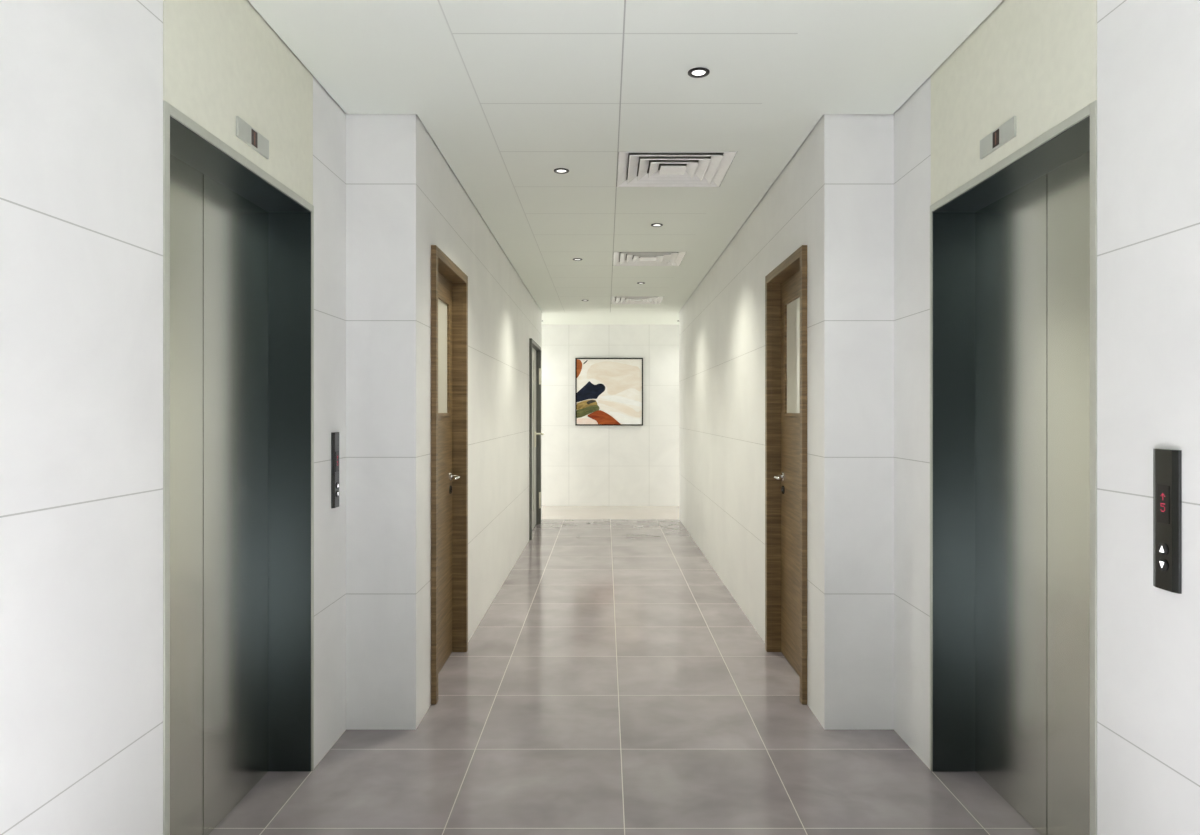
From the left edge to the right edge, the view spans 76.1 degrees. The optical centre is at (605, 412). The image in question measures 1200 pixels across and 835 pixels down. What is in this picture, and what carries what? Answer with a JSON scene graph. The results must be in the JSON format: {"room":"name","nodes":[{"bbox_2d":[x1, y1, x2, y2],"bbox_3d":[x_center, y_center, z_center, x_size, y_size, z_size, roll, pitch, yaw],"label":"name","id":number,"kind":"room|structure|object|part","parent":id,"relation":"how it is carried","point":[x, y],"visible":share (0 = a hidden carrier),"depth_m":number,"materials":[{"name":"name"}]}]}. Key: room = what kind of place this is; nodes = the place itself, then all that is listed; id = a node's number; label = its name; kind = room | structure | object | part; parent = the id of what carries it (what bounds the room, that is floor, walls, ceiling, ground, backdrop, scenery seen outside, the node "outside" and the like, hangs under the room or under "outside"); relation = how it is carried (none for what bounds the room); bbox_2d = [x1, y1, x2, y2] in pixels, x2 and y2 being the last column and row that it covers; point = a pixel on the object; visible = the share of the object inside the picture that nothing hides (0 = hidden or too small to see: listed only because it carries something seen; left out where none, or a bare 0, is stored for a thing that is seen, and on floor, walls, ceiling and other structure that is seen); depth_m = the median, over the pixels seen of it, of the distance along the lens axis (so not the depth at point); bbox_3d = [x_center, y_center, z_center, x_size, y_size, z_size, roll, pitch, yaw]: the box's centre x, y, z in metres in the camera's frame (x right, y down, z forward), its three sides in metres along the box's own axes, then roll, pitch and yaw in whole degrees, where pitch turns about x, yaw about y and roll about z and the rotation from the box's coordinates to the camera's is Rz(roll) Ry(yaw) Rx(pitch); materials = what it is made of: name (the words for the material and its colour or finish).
{"room":"elevator lobby","nodes":[
{"label":"elevator lobby","id":0,"kind":"room"},
{"bbox_2d":[0,0,541,834],"bbox_3d":[-2.413,0.022,4.675,3.173,2.723,10.550,0,0,0],"label":"wall","id":1,"kind":"structure","parent":0,"point":[81,81],"depth_m":1.85,"materials":[{"name":"tile"}]},
{"bbox_2d":[163,0,313,834],"bbox_3d":[-1.238,0.027,2.467,0.219,2.712,1.005,0,0,0],"label":"elevator","id":2,"kind":"object","parent":1,"relation":"attached to","point":[238,222],"visible":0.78,"depth_m":2.60,"materials":[{"name":"metal"}]},
{"bbox_3d":[-1.315,0.305,2.232,0.035,2.150,0.477,0,0,0],"label":"door panel","id":3,"kind":"part","parent":2,"relation":"part of","materials":[{"name":"metal"}]},
{"bbox_3d":[-1.315,0.305,2.713,0.035,2.150,0.477,0,0,0],"label":"door panel","id":4,"kind":"part","parent":2,"relation":"part of","materials":[{"name":"metal"}]},
{"bbox_3d":[-1.155,-1.065,2.467,0.046,0.528,1.001,0,0,0],"label":"header panel","id":5,"kind":"part","parent":2,"relation":"part of","materials":[{"name":"beige paint"}]},
{"bbox_2d":[236,116,268,158],"bbox_3d":[-1.128,-0.877,2.455,0.010,0.062,0.215,0,0,0],"label":"indicator","id":6,"kind":"object","parent":2,"relation":"attached to","point":[245,132],"visible":1,"depth_m":2.44,"materials":[{"name":"metal"}]},
{"bbox_2d":[331,432,338,507],"bbox_3d":[-1.125,0.239,3.205,0.016,0.314,0.078,0,0,0],"label":"panel","id":7,"kind":"object","parent":1,"relation":"attached to","point":[334,435],"visible":1,"depth_m":3.18,"materials":[{"name":"black metal"}]},
{"bbox_2d":[431,245,467,703],"bbox_3d":[-0.894,0.295,4.052,0.185,2.176,0.840,0,0,0],"label":"door","id":8,"kind":"structure","parent":1,"relation":"in","point":[449,283],"depth_m":4.29,"materials":[{"name":"brown wood"}]},
{"bbox_3d":[-0.895,-0.301,4.054,0.012,0.640,0.535,0,0,0],"label":"glass pane","id":9,"kind":"part","parent":8,"relation":"part of","materials":[{"name":"beige glass"}]},
{"bbox_3d":[-0.851,0.364,4.306,0.066,0.052,0.153,0,0,0],"label":"handle","id":10,"kind":"part","parent":8,"relation":"part of","materials":[{"name":"silver metal"}]},
{"bbox_2d":[529,338,543,539],"bbox_3d":[-0.854,0.288,8.925,0.226,2.189,1.190,0,0,0],"label":"door","id":11,"kind":"structure","parent":1,"relation":"in","point":[535,433],"depth_m":9.24,"materials":[{"name":"grey metal"}]},
{"bbox_3d":[-0.850,0.324,9.277,0.013,0.190,0.100,0,0,0],"label":"lock plate","id":12,"kind":"part","parent":11,"relation":"part of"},
{"bbox_2d":[542,325,678,505],"bbox_3d":[0.000,0.022,11.425,8.000,2.723,0.150,0,0,0],"label":"wall","id":13,"kind":"structure","parent":0,"point":[582,465],"depth_m":11.35,"materials":[{"name":"tile"}]},
{"bbox_2d":[575,358,642,425],"bbox_3d":[0.055,-0.307,11.332,0.998,0.998,0.034,0,0,0],"label":"framed painting","id":14,"kind":"object","parent":13,"relation":"attached to","point":[608,391],"visible":1,"depth_m":11.32,"materials":[{"name":"beige paper"}]},
{"bbox_2d":[542,312,678,324],"bbox_3d":[0.000,-1.299,10.650,8.000,0.001,1.400,0,0,0],"label":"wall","id":15,"kind":"structure","parent":0,"point":[548,318],"depth_m":10.60,"materials":[{"name":"white paint"}]},
{"bbox_2d":[209,506,1040,834],"bbox_3d":[0.000,1.424,4.875,10.000,0.080,13.350,0,0,0],"label":"floor","id":16,"kind":"structure","parent":0,"point":[612,683],"depth_m":3.23,"materials":[{"name":"tile"}]},
{"bbox_2d":[248,0,1002,311],"bbox_3d":[0.063,-1.299,4.675,2.380,0.001,10.550,0,0,0],"label":"ceiling","id":17,"kind":"structure","parent":0,"point":[510,93],"depth_m":3.09,"materials":[{"name":"white paint"}]},
{"bbox_2d":[554,168,568,173],"bbox_3d":[-0.236,-1.296,4.117,0.083,0.006,0.083,0,0,0],"label":"recessed light","id":18,"kind":"object","parent":17,"relation":"in","point":[558,170],"visible":1,"depth_m":4.11,"materials":[{"name":"white"}]},
{"bbox_2d":[611,296,663,303],"bbox_3d":[0.360,-1.363,8.877,0.589,0.132,0.589,0,0,0],"label":"ceiling vent","id":19,"kind":"object","parent":17,"relation":"in","point":[614,299],"visible":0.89,"depth_m":8.89,"materials":[{"name":"white metal"}]},
{"bbox_2d":[613,252,685,265],"bbox_3d":[0.360,-1.363,6.497,0.589,0.132,0.589,0,0,0],"label":"ceiling vent","id":20,"kind":"object","parent":17,"relation":"in","point":[619,258],"visible":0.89,"depth_m":6.53,"materials":[{"name":"white metal"}]},
{"bbox_2d":[651,223,662,226],"bbox_3d":[0.355,-1.296,5.306,0.083,0.006,0.083,0,0,0],"label":"recessed light","id":21,"kind":"object","parent":17,"relation":"in","point":[654,224],"visible":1,"depth_m":5.30,"materials":[{"name":"white"}]},
{"bbox_2d":[617,152,736,186],"bbox_3d":[0.360,-1.363,4.117,0.589,0.132,0.589,0,0,0],"label":"ceiling vent","id":22,"kind":"object","parent":17,"relation":"in","point":[634,169],"visible":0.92,"depth_m":4.16,"materials":[{"name":"white metal"}]},
{"bbox_2d":[688,67,709,77],"bbox_3d":[0.355,-1.296,2.926,0.083,0.006,0.083,0,0,0],"label":"recessed light","id":23,"kind":"object","parent":17,"relation":"in","point":[699,72],"visible":1,"depth_m":2.92,"materials":[{"name":"white"}]},
{"bbox_2d":[679,0,1199,834],"bbox_3d":[2.478,0.022,4.675,3.044,2.723,10.550,0,0,0],"label":"wall","id":24,"kind":"structure","parent":0,"point":[856,191],"depth_m":3.17,"materials":[{"name":"tile"}]},
{"bbox_2d":[765,245,806,703],"bbox_3d":[1.024,0.295,4.052,0.185,2.176,0.840,0,0,0],"label":"door","id":25,"kind":"structure","parent":24,"relation":"in","point":[785,285],"depth_m":4.29,"materials":[{"name":"brown wood"}]},
{"bbox_3d":[0.980,0.364,4.306,0.066,0.052,0.153,0,0,0],"label":"handle","id":26,"kind":"part","parent":25,"relation":"part of","materials":[{"name":"silver metal"}]},
{"bbox_3d":[1.024,-0.301,4.054,0.012,0.640,0.535,0,0,0],"label":"glass pane","id":27,"kind":"part","parent":25,"relation":"part of","materials":[{"name":"beige glass"}]},
{"bbox_2d":[930,0,1096,834],"bbox_3d":[1.365,0.027,2.467,0.219,2.712,1.005,0,0,0],"label":"elevator","id":28,"kind":"object","parent":24,"relation":"attached to","point":[1013,229],"visible":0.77,"depth_m":2.59,"materials":[{"name":"metal"}]},
{"bbox_2d":[980,116,1015,158],"bbox_3d":[1.254,-0.877,2.455,0.010,0.062,0.215,0,0,0],"label":"indicator","id":29,"kind":"object","parent":28,"relation":"attached to","point":[1006,131],"visible":1,"depth_m":2.44,"materials":[{"name":"metal"}]},
{"bbox_3d":[1.440,0.305,2.713,0.035,2.150,0.477,0,0,0],"label":"door panel","id":30,"kind":"part","parent":28,"relation":"part of","materials":[{"name":"metal"}]},
{"bbox_3d":[1.281,-1.065,2.467,0.046,0.528,1.001,0,0,0],"label":"header panel","id":31,"kind":"part","parent":28,"relation":"part of","materials":[{"name":"beige paint"}]},
{"bbox_3d":[1.440,0.305,2.232,0.035,2.150,0.477,0,0,0],"label":"door panel","id":32,"kind":"part","parent":28,"relation":"part of","materials":[{"name":"metal"}]},
{"bbox_2d":[1153,449,1181,593],"bbox_3d":[1.251,0.239,1.714,0.016,0.314,0.078,0,0,0],"label":"panel","id":33,"kind":"object","parent":24,"relation":"attached to","point":[1167,463],"visible":1,"depth_m":1.70,"materials":[{"name":"black metal"}]}
]}

